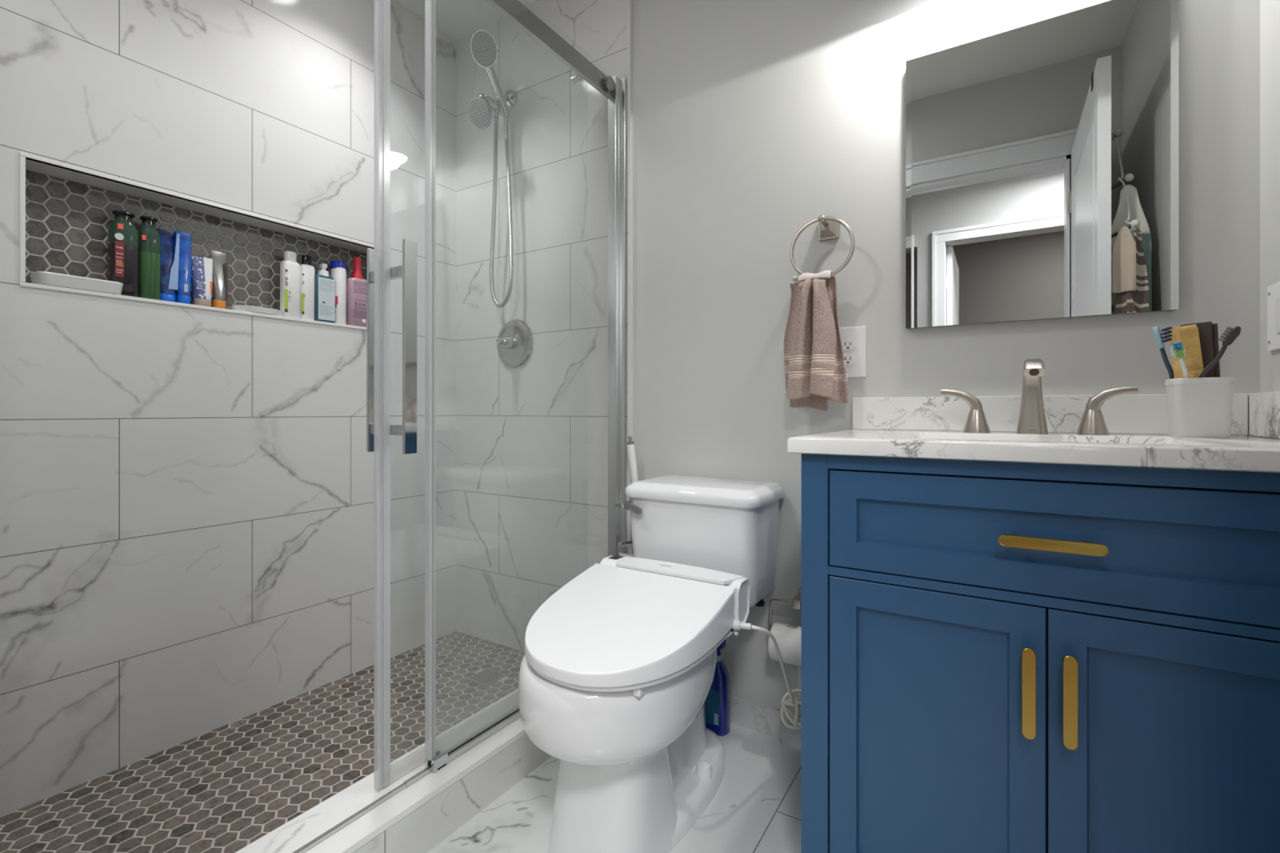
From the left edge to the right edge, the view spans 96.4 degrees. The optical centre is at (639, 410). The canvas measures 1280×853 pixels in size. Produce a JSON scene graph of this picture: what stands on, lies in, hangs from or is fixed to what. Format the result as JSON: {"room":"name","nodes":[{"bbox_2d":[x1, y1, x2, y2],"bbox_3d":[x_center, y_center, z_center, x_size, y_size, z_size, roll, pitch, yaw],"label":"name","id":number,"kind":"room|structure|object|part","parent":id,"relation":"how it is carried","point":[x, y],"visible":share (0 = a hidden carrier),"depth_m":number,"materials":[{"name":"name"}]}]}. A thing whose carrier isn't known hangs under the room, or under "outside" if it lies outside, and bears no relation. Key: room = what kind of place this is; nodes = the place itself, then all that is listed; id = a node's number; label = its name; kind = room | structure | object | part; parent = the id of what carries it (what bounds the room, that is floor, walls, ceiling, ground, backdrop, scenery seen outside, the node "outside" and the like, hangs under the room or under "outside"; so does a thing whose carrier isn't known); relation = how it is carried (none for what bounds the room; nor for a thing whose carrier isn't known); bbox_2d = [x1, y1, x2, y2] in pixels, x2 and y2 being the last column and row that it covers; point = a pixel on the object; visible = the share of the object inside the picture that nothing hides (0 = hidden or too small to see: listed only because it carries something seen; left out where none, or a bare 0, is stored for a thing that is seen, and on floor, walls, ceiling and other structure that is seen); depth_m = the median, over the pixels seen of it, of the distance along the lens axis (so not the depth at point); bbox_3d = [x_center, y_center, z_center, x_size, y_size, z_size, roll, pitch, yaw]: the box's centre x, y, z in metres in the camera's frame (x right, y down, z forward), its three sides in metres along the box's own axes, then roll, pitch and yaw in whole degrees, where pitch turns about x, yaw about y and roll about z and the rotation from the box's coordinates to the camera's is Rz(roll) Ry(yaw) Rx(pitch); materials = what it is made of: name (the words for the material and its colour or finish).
{"room":"bathroom","nodes":[
{"label":"bathroom","id":0,"kind":"room"},
{"bbox_2d":[25,169,366,310],"bbox_3d":[-1.246,-0.435,1.742,0.005,0.286,0.906,0,0,32],"label":"wall","id":1,"kind":"structure","parent":0,"point":[68,223],"depth_m":1.55,"materials":[{"name":"tile"}]},
{"bbox_2d":[0,0,456,817],"bbox_3d":[-1.095,-0.290,1.799,0.001,2.440,1.288,0,0,32],"label":"wall","id":2,"kind":"structure","parent":0,"point":[187,494],"depth_m":1.59,"materials":[{"name":"tile"}]},
{"bbox_2d":[25,156,373,324],"bbox_3d":[-1.205,-0.435,1.716,0.103,0.286,0.906,0,0,32],"label":"wall niche","id":3,"kind":"object","parent":2,"relation":"in","point":[33,166],"visible":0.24,"depth_m":1.59,"materials":[{"name":"tile"}]},
{"bbox_2d":[29,271,123,294],"bbox_3d":[-1.391,-0.309,1.416,0.082,0.034,0.158,0,0,32],"label":"soap tray","id":4,"kind":"object","parent":3,"relation":"on","point":[49,278],"visible":0.83,"depth_m":1.38,"materials":[{"name":"ceramic"}]},
{"bbox_2d":[107,210,138,297],"bbox_3d":[-1.344,-0.403,1.489,0.057,0.222,0.056,0,0,32],"label":"shampoo bottle","id":5,"kind":"object","parent":3,"relation":"in","point":[122,233],"visible":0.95,"depth_m":1.47,"materials":[{"name":"green plastic"}]},
{"bbox_2d":[137,215,160,300],"bbox_3d":[-1.317,-0.404,1.533,0.048,0.224,0.046,0,0,32],"label":"shampoo bottle","id":6,"kind":"object","parent":3,"relation":"in","point":[149,240],"visible":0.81,"depth_m":1.52,"materials":[{"name":"green plastic"}]},
{"bbox_2d":[156,228,179,302],"bbox_3d":[-1.299,-0.393,1.569,0.036,0.202,0.050,0,0,32],"label":"tube","id":7,"kind":"object","parent":3,"relation":"in","point":[169,248],"visible":0.8,"depth_m":1.56,"materials":[{"name":"blue plastic"}]},
{"bbox_3d":[-1.278,-0.409,1.569,0.001,0.155,0.025,0,0,32],"label":"pale panel","id":8,"kind":"part","parent":7,"relation":"part of","materials":[{"name":"blue plastic"}]},
{"bbox_2d":[175,231,191,303],"bbox_3d":[-1.273,-0.394,1.595,0.036,0.204,0.036,0,0,32],"label":"tube","id":9,"kind":"object","parent":3,"relation":"in","point":[184,291],"visible":0.91,"depth_m":1.59,"materials":[{"name":"blue plastic"}]},
{"bbox_2d":[19,151,373,329],"bbox_3d":[-1.167,-0.435,1.692,0.016,0.305,0.925,0,0,32],"label":"trim","id":10,"kind":"structure","parent":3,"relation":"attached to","point":[22,155],"depth_m":1.46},
{"bbox_2d":[191,254,213,306],"bbox_3d":[-1.246,-0.364,1.629,0.036,0.145,0.050,0,0,32],"label":"tube","id":11,"kind":"object","parent":3,"relation":"in","point":[202,267],"visible":0.82,"depth_m":1.62,"materials":[{"name":"plastic"}]},
{"bbox_2d":[210,250,227,308],"bbox_3d":[-1.234,-0.378,1.674,0.035,0.172,0.040,0,0,32],"label":"tube","id":12,"kind":"object","parent":3,"relation":"in","point":[220,277],"visible":0.84,"depth_m":1.67,"materials":[{"name":"silver metal"}]},
{"bbox_2d":[231,305,283,315],"bbox_3d":[-1.175,-0.302,1.760,0.089,0.021,0.140,0,0,32],"label":"soap dish","id":13,"kind":"object","parent":3,"relation":"on","point":[241,308],"visible":0.71,"depth_m":1.72,"materials":[{"name":"white ceramic"}]},
{"bbox_2d":[280,250,300,318],"bbox_3d":[-1.125,-0.401,1.840,0.039,0.217,0.056,0,0,32],"label":"lotion bottle","id":14,"kind":"object","parent":3,"relation":"in","point":[290,269],"visible":0.93,"depth_m":1.82,"materials":[{"name":"white plastic"}]},
{"bbox_2d":[299,254,315,320],"bbox_3d":[-1.098,-0.401,1.883,0.032,0.217,0.047,0,0,32],"label":"lotion bottle","id":15,"kind":"object","parent":3,"relation":"in","point":[307,270],"visible":0.91,"depth_m":1.87,"materials":[{"name":"white plastic"}]},
{"bbox_2d":[315,263,334,323],"bbox_3d":[-1.063,-0.392,1.922,0.038,0.200,0.062,0,0,32],"label":"pump bottle","id":16,"kind":"object","parent":3,"relation":"on","point":[324,284],"visible":0.81,"depth_m":1.91,"materials":[{"name":"plastic"}]},
{"bbox_2d":[329,260,346,324],"bbox_3d":[-1.043,-0.402,1.975,0.053,0.219,0.050,0,0,32],"label":"lotion bottle","id":17,"kind":"object","parent":3,"relation":"in","point":[338,268],"visible":0.89,"depth_m":1.96,"materials":[{"name":"white plastic"}]},
{"bbox_2d":[334,296,337,304],"bbox_3d":[-1.039,-0.376,1.950,0.016,0.028,0.001,0,0,-5],"label":"print","id":18,"kind":"object","parent":17,"relation":"on","point":[335,297],"depth_m":1.95},
{"bbox_2d":[346,257,366,327],"bbox_3d":[-0.998,-0.416,2.027,0.049,0.249,0.082,0,0,32],"label":"shampoo bottle","id":19,"kind":"object","parent":3,"relation":"in","point":[356,286],"visible":0.73,"depth_m":2.00,"materials":[{"name":"plastic"}]},
{"bbox_2d":[353,280,366,323],"bbox_3d":[-0.977,-0.381,2.015,0.001,0.141,0.066,0,0,32],"label":"print","id":20,"kind":"object","parent":19,"relation":"attached to","point":[359,286],"depth_m":2.01},
{"bbox_2d":[0,631,524,852],"bbox_3d":[-0.857,0.907,1.515,0.705,0.004,1.518,0,0,32],"label":"floor","id":21,"kind":"structure","parent":0,"point":[223,789],"depth_m":1.44,"materials":[{"name":"tile"}]},
{"bbox_2d":[466,667,506,686],"bbox_3d":[-0.520,0.907,1.940,0.098,0.007,0.098,0,0,32],"label":"floor drain","id":22,"kind":"object","parent":21,"relation":"in","point":[486,677],"visible":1,"depth_m":1.94,"materials":[{"name":"silver metal"}]},
{"bbox_2d":[395,0,539,41],"bbox_3d":[-0.172,-1.535,1.137,2.568,0.050,1.644,0,0,32],"label":"ceiling","id":23,"kind":"structure","parent":0,"point":[457,20],"depth_m":2.18,"materials":[{"name":"paint"}]},
{"bbox_2d":[456,0,627,652],"bbox_3d":[-0.394,-0.290,2.120,0.848,2.440,0.001,0,0,32],"label":"wall","id":24,"kind":"structure","parent":0,"point":[532,437],"depth_m":2.12,"materials":[{"name":"tile"}]},
{"bbox_2d":[467,29,517,307],"bbox_3d":[-0.522,-0.848,2.079,0.133,0.935,0.224,0,0,22],"label":"shower head","id":25,"kind":"object","parent":24,"relation":"attached to","point":[482,108],"visible":1,"depth_m":2.08},
{"bbox_3d":[-0.518,-1.163,2.071,0.034,0.168,0.110,0,0,40],"label":"wand handle","id":26,"kind":"part","parent":25,"relation":"part of","materials":[{"name":"silver metal"}]},
{"bbox_3d":[-0.509,-1.157,2.148,0.025,0.079,0.064,0,0,19],"label":"shower arm","id":27,"kind":"part","parent":25,"relation":"part of","materials":[{"name":"silver metal"}]},
{"bbox_2d":[496,319,533,367],"bbox_3d":[-0.498,-0.254,2.131,0.182,0.182,0.091,0,0,32],"label":"shower valve","id":28,"kind":"object","parent":24,"relation":"attached to","point":[514,341],"visible":1,"depth_m":2.14,"materials":[{"name":"silver metal"}]},
{"bbox_3d":[-0.500,-0.254,2.126,0.048,0.048,0.080,0,0,32],"label":"handle","id":29,"kind":"part","parent":28,"relation":"part of","materials":[{"name":"silver metal"}]},
{"bbox_2d":[427,722,801,852],"bbox_3d":[0.168,0.930,0.817,1.452,0.001,1.624,0,0,32],"label":"floor","id":30,"kind":"structure","parent":0,"point":[756,807],"depth_m":1.32,"materials":[{"name":"tile"}]},
{"bbox_2d":[352,733,551,852],"bbox_3d":[-0.422,0.875,1.242,0.001,0.110,1.518,0,0,32],"label":"shower curb side","id":31,"kind":"structure","parent":30,"relation":"on","point":[427,826],"depth_m":1.27,"materials":[{"name":"tile"}]},
{"bbox_2d":[518,475,784,852],"bbox_3d":[0.049,0.566,1.376,0.443,0.729,0.790,0,0,32],"label":"toilet","id":32,"kind":"object","parent":30,"relation":"on","point":[618,665],"visible":1,"depth_m":1.18,"materials":[{"name":"ceramic"}]},
{"bbox_3d":[-0.025,0.270,1.593,0.086,0.033,0.030,0,0,32],"label":"flush lever","id":33,"kind":"part","parent":32,"relation":"part of","materials":[{"name":"silver metal"}]},
{"bbox_3d":[-0.058,0.446,1.226,0.411,0.087,0.422,0,0,32],"label":"seat lid","id":34,"kind":"part","parent":32,"relation":"part of","materials":[{"name":"white plastic"}]},
{"bbox_3d":[0.179,0.380,1.614,0.382,0.284,0.234,0,0,32],"label":"tank","id":35,"kind":"part","parent":32,"relation":"part of","materials":[{"name":"ceramic"}]},
{"bbox_3d":[0.181,0.222,1.609,0.400,0.041,0.254,0,0,32],"label":"tank lid","id":36,"kind":"part","parent":32,"relation":"part of","materials":[{"name":"ceramic"}]},
{"bbox_2d":[751,625,801,729],"bbox_3d":[0.379,0.647,1.416,0.105,0.335,0.377,0,0,32],"label":"power cord","id":37,"kind":"object","parent":32,"relation":"attached to","point":[796,702],"visible":0.7,"depth_m":1.46,"materials":[{"name":"white plastic"}]},
{"bbox_3d":[0.332,0.621,1.366,0.032,0.283,0.247,0,0,37],"label":"cord","id":38,"kind":"part","parent":37,"relation":"part of","materials":[{"name":"white plastic"}]},
{"bbox_2d":[704,639,729,736],"bbox_3d":[0.215,0.796,1.667,0.093,0.268,0.057,0,0,32],"label":"spray bottle","id":39,"kind":"object","parent":30,"relation":"on","point":[717,704],"visible":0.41,"depth_m":1.64,"materials":[{"name":"blue plastic"}]},
{"bbox_2d":[801,453,1279,852],"bbox_3d":[0.743,0.504,1.070,0.736,0.852,0.573,0,0,32],"label":"vanity cabinet","id":40,"kind":"object","parent":30,"relation":"on","point":[997,656],"visible":0.84,"depth_m":0.85,"materials":[{"name":"blue paint"}]},
{"bbox_3d":[0.477,0.559,0.945,0.316,0.527,0.019,0,0,32],"label":"door","id":41,"kind":"part","parent":40,"relation":"part of","materials":[{"name":"blue paint"}]},
{"bbox_3d":[0.581,0.417,0.856,0.018,0.134,0.038,0,0,32],"label":"handle","id":42,"kind":"part","parent":40,"relation":"part of","materials":[{"name":"gold metal"}]},
{"bbox_2d":[787,429,1279,472],"bbox_3d":[0.727,0.102,1.078,0.738,0.105,0.546,0,0,32],"label":"countertop","id":43,"kind":"structure","parent":40,"relation":"on","point":[1234,453],"depth_m":0.89,"materials":[{"name":"stone"}]},
{"bbox_2d":[941,358,1138,435],"bbox_3d":[0.826,-0.030,1.203,0.346,0.158,0.121,0,0,32],"label":"widespread faucet","id":44,"kind":"object","parent":43,"relation":"on","point":[1032,417],"visible":1,"depth_m":1.21,"materials":[{"name":"silver metal"}]},
{"bbox_3d":[0.733,-0.025,1.302,0.082,0.046,0.024,0,0,32],"label":"lever","id":45,"kind":"part","parent":44,"relation":"part of","materials":[{"name":"silver metal"}]},
{"bbox_3d":[0.757,0.024,1.286,0.053,0.051,0.053,0,0,32],"label":"handle","id":46,"kind":"part","parent":44,"relation":"part of","materials":[{"name":"silver metal"}]},
{"bbox_3d":[0.826,-0.030,1.203,0.056,0.158,0.120,0,0,32],"label":"spout","id":47,"kind":"part","parent":44,"relation":"part of","materials":[{"name":"silver metal"}]},
{"bbox_3d":[0.932,0.024,1.177,0.053,0.051,0.053,0,0,32],"label":"handle","id":48,"kind":"part","parent":44,"relation":"part of","materials":[{"name":"silver metal"}]},
{"bbox_3d":[0.956,-0.025,1.162,0.082,0.046,0.024,0,0,32],"label":"lever","id":49,"kind":"part","parent":44,"relation":"part of","materials":[{"name":"silver metal"}]},
{"bbox_2d":[1164,377,1235,438],"bbox_3d":[1.035,-0.005,1.060,0.083,0.108,0.083,0,0,32],"label":"cup","id":50,"kind":"object","parent":43,"relation":"on","point":[1197,407],"visible":1,"depth_m":1.03,"materials":[{"name":"grey plastic"}]},
{"bbox_2d":[1152,325,1174,378],"bbox_3d":[1.001,-0.060,1.081,0.046,0.200,0.025,0,0,2],"label":"toothbrush","id":51,"kind":"object","parent":50,"relation":"in","point":[1159,338],"visible":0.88,"depth_m":1.08,"materials":[{"name":"blue plastic"}]},
{"bbox_3d":[1.005,-0.043,1.086,0.039,0.166,0.010,0,0,-6],"label":"handle","id":52,"kind":"part","parent":51,"relation":"part of","materials":[{"name":"blue plastic"}]},
{"bbox_2d":[1170,342,1188,377],"bbox_3d":[0.994,-0.043,1.044,0.041,0.165,0.019,0,0,5],"label":"toothbrush","id":53,"kind":"object","parent":50,"relation":"in","point":[1177,349],"visible":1,"depth_m":1.04,"materials":[{"name":"white plastic"}]},
{"bbox_3d":[1.001,-0.028,1.047,0.027,0.136,0.009,0,0,-4],"label":"handle","id":54,"kind":"part","parent":53,"relation":"part of","materials":[{"name":"white plastic"}]},
{"bbox_2d":[1168,324,1203,378],"bbox_3d":[1.019,-0.059,1.067,0.049,0.201,0.014,0,0,43],"label":"comb","id":55,"kind":"object","parent":50,"relation":"in","point":[1177,336],"visible":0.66,"depth_m":1.06,"materials":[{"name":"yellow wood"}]},
{"bbox_2d":[1180,321,1220,377],"bbox_3d":[1.049,-0.061,1.069,0.014,0.207,0.056,0,0,-34],"label":"comb","id":56,"kind":"object","parent":50,"relation":"in","point":[1207,331],"visible":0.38,"depth_m":1.06,"materials":[{"name":"brown plastic"}]},
{"bbox_2d":[1199,326,1241,377],"bbox_3d":[1.025,-0.054,1.021,0.016,0.188,0.067,0,0,-39],"label":"toothbrush","id":57,"kind":"object","parent":50,"relation":"in","point":[1232,335],"visible":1,"depth_m":1.01,"materials":[{"name":"grey plastic"}]},
{"bbox_3d":[1.020,-0.037,1.028,0.010,0.154,0.051,0,0,-33],"label":"handle","id":58,"kind":"part","parent":57,"relation":"part of","materials":[{"name":"grey plastic"}]},
{"bbox_3d":[0.604,0.195,0.842,0.130,0.018,0.038,0,0,32],"label":"handle","id":59,"kind":"part","parent":40,"relation":"part of","materials":[{"name":"gold metal"}]},
{"bbox_3d":[0.612,0.192,0.860,0.634,0.169,0.019,0,0,32],"label":"drawer","id":60,"kind":"part","parent":40,"relation":"part of","materials":[{"name":"blue paint"}]},
{"bbox_3d":[0.623,0.417,0.830,0.018,0.134,0.038,0,0,32],"label":"handle","id":61,"kind":"part","parent":40,"relation":"part of","materials":[{"name":"gold metal"}]},
{"bbox_3d":[0.747,0.559,0.775,0.316,0.527,0.019,0,0,32],"label":"door","id":62,"kind":"part","parent":40,"relation":"part of","materials":[{"name":"blue paint"}]},
{"bbox_2d":[632,0,1260,715],"bbox_3d":[0.619,-0.290,1.552,1.467,2.440,0.100,0,0,32],"label":"wall","id":63,"kind":"structure","parent":0,"point":[754,122],"depth_m":1.59,"materials":[{"name":"beige paint"}]},
{"bbox_2d":[617,541,633,557],"bbox_3d":[-0.017,0.564,1.829,0.102,0.273,0.106,0,0,32],"label":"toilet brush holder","id":64,"kind":"object","parent":63,"relation":"attached to","point":[625,548],"visible":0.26,"depth_m":1.79,"materials":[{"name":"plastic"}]},
{"bbox_2d":[626,435,638,482],"bbox_3d":[-0.006,0.339,1.826,0.066,0.516,0.055,0,0,32],"label":"toilet brush","id":65,"kind":"object","parent":64,"relation":"in","point":[630,444],"visible":0.41,"depth_m":1.81,"materials":[{"name":"white plastic"}]},
{"bbox_2d":[627,0,632,541],"bbox_3d":[-0.032,-0.290,1.891,0.010,2.440,0.016,0,0,32],"label":"trim","id":66,"kind":"structure","parent":63,"relation":"attached to","point":[629,2],"depth_m":1.89,"materials":[{"name":"silver metal"}]},
{"bbox_2d":[729,695,801,744],"bbox_3d":[0.280,0.892,1.701,0.720,0.076,0.008,0,0,32],"label":"baseboard","id":67,"kind":"structure","parent":63,"relation":"attached to","point":[762,718],"depth_m":1.65,"materials":[{"name":"tile"}]},
{"bbox_2d":[768,589,801,631],"bbox_3d":[0.414,0.562,1.572,0.106,0.126,0.084,0,0,32],"label":"toilet paper holder","id":68,"kind":"object","parent":63,"relation":"attached to","point":[796,602],"visible":0.66,"depth_m":1.55,"materials":[{"name":"silver metal"}]},
{"bbox_3d":[0.399,0.570,1.546,0.106,0.111,0.008,0,0,32],"label":"wire arm","id":69,"kind":"part","parent":68,"relation":"part of","materials":[{"name":"silver metal"}]},
{"bbox_2d":[768,622,801,701],"bbox_3d":[0.410,0.698,1.541,0.100,0.234,0.102,0,0,32],"label":"toilet paper roll","id":70,"kind":"object","parent":68,"relation":"hanging from","point":[788,637],"visible":0.53,"depth_m":1.51,"materials":[{"name":"white paper"}]},
{"bbox_3d":[0.437,0.517,1.557,0.036,0.036,0.084,0,0,32],"label":"wall post","id":71,"kind":"part","parent":68,"relation":"part of","materials":[{"name":"silver metal"}]},
{"bbox_2d":[790,214,854,277],"bbox_3d":[0.491,-0.428,1.520,0.166,0.178,0.091,0,0,32],"label":"towel ring","id":72,"kind":"object","parent":63,"relation":"attached to","point":[828,226],"visible":0.99,"depth_m":1.52,"materials":[{"name":"silver metal"}]},
{"bbox_2d":[783,270,848,410],"bbox_3d":[0.449,-0.181,1.495,0.174,0.364,0.090,0,0,32],"label":"hand towel","id":73,"kind":"object","parent":72,"relation":"hanging from","point":[815,365],"visible":1,"depth_m":1.47,"materials":[{"name":"fabric"}]},
{"bbox_2d":[783,282,799,390],"bbox_3d":[0.415,-0.201,1.561,0.016,0.290,0.048,0,0,-42],"label":"drape","id":74,"kind":"object","parent":73,"relation":"hanging from","point":[793,286],"depth_m":1.57,"materials":[{"name":"fabric"}]},
{"bbox_2d":[786,278,835,399],"bbox_3d":[0.442,-0.192,1.482,0.124,0.329,0.061,0,0,32],"label":"drape","id":75,"kind":"object","parent":73,"relation":"hanging from","point":[811,374],"depth_m":1.47,"materials":[{"name":"fabric"}]},
{"bbox_2d":[822,275,848,403],"bbox_3d":[0.504,-0.187,1.484,0.071,0.337,0.026,0,0,31],"label":"drape","id":76,"kind":"object","parent":73,"relation":"hanging from","point":[840,387],"depth_m":1.48,"materials":[{"name":"fabric"}]},
{"bbox_3d":[0.487,-0.501,1.513,0.020,0.020,0.062,0,0,32],"label":"post","id":77,"kind":"part","parent":72,"relation":"part of","materials":[{"name":"silver metal"}]},
{"bbox_2d":[840,326,866,377],"bbox_3d":[0.556,-0.155,1.528,0.088,0.134,0.008,0,0,32],"label":"wall outlet","id":78,"kind":"object","parent":63,"relation":"attached to","point":[853,339],"visible":0.8,"depth_m":1.52,"materials":[{"name":"white plastic"}]},
{"bbox_2d":[842,339,854,350],"bbox_3d":[0.555,-0.174,1.526,0.034,0.028,0.002,0,0,32],"label":"receptacle","id":79,"kind":"object","parent":78,"relation":"attached to","point":[847,344],"depth_m":1.52,"materials":[{"name":"white plastic"}]},
{"bbox_2d":[844,354,854,364],"bbox_3d":[0.555,-0.136,1.526,0.034,0.028,0.002,0,0,32],"label":"receptacle","id":80,"kind":"object","parent":78,"relation":"attached to","point":[849,358],"depth_m":1.52,"materials":[{"name":"white plastic"}]},
{"bbox_2d":[906,0,1178,328],"bbox_3d":[0.888,-0.541,1.309,0.508,0.670,0.024,0,0,32],"label":"vanity mirror","id":81,"kind":"object","parent":63,"relation":"attached to","point":[1042,157],"visible":1,"depth_m":1.28,"materials":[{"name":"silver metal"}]},
{"bbox_2d":[852,393,1248,435],"bbox_3d":[0.877,0.008,1.319,0.738,0.083,0.020,0,0,32],"label":"backsplash","id":82,"kind":"structure","parent":63,"relation":"attached to","point":[1131,414],"depth_m":1.32,"materials":[{"name":"stone"}]},
{"bbox_2d":[1260,0,1279,439],"bbox_3d":[0.853,-0.290,0.448,0.100,2.440,1.724,0,0,32],"label":"wall","id":83,"kind":"structure","parent":0,"point":[1269,9],"depth_m":1.08,"materials":[{"name":"beige paint"}]},
{"bbox_2d":[1247,391,1279,439],"bbox_3d":[1.056,0.008,0.886,0.020,0.083,0.564,0,0,32],"label":"side splash","id":84,"kind":"object","parent":83,"relation":"attached to","point":[1264,408],"visible":1,"depth_m":1.05,"materials":[{"name":"stone"}]},
{"bbox_2d":[1266,281,1279,351],"bbox_3d":[1.146,-0.172,1.019,0.010,0.122,0.134,0,0,32],"label":"light switch","id":85,"kind":"object","parent":83,"relation":"attached to","point":[1273,291],"visible":1,"depth_m":1.05,"materials":[{"name":"white plastic"}]},
{"bbox_3d":[-0.803,0.935,1.471,0.883,0.050,1.541,0,0,32],"label":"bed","id":86,"kind":"object","parent":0,"visible":0},
{"bbox_3d":[-0.490,0.875,1.285,0.158,0.109,1.518,0,0,32],"label":"trim","id":87,"kind":"structure","parent":86,"relation":"on","visible":0},
{"bbox_2d":[342,729,526,852],"bbox_3d":[-0.490,0.814,1.285,0.165,0.014,1.518,0,0,32],"label":"shower curb","id":88,"kind":"object","parent":87,"relation":"on","point":[365,840],"visible":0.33,"depth_m":1.20,"materials":[{"name":"stone"}]},
{"bbox_2d":[235,688,524,852],"bbox_3d":[-0.490,0.807,1.285,0.165,0.001,1.518,0,0,32],"label":"shower curb top","id":89,"kind":"structure","parent":88,"relation":"on","point":[294,834],"depth_m":1.20,"materials":[{"name":"stone"}]},
{"bbox_2d":[292,0,626,852],"bbox_3d":[-0.470,-0.150,1.273,0.056,1.914,1.516,0,0,32],"label":"shower door frame","id":90,"kind":"structure","parent":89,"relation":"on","point":[614,88],"depth_m":1.61,"materials":[{"name":"silver metal"}]},
{"bbox_2d":[366,0,583,790],"bbox_3d":[-0.363,-0.158,1.518,0.135,1.924,0.733,0,0,32],"label":"sliding shower door","id":91,"kind":"structure","parent":90,"relation":"attached to","point":[380,273],"depth_m":1.21,"materials":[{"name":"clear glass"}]},
{"bbox_3d":[-0.592,-0.133,1.271,0.009,0.450,0.031,0,0,32],"label":"handle","id":92,"kind":"part","parent":91,"relation":"part of","materials":[{"name":"silver metal"}]},
{"bbox_3d":[-0.538,0.042,1.238,0.118,0.022,0.014,0,0,32],"label":"handle post","id":93,"kind":"part","parent":91,"relation":"part of","materials":[{"name":"silver metal"}]},
{"bbox_3d":[-0.538,-0.296,1.238,0.118,0.022,0.014,0,0,32],"label":"handle post","id":94,"kind":"part","parent":91,"relation":"part of","materials":[{"name":"silver metal"}]},
{"bbox_3d":[-0.485,-0.133,1.204,0.009,0.450,0.031,0,0,32],"label":"handle","id":95,"kind":"part","parent":91,"relation":"part of","materials":[{"name":"silver metal"}]},
{"bbox_3d":[-0.486,-1.065,1.282,0.017,0.058,1.514,0,0,32],"label":"header rail","id":96,"kind":"part","parent":90,"relation":"part of","materials":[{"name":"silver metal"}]}
]}

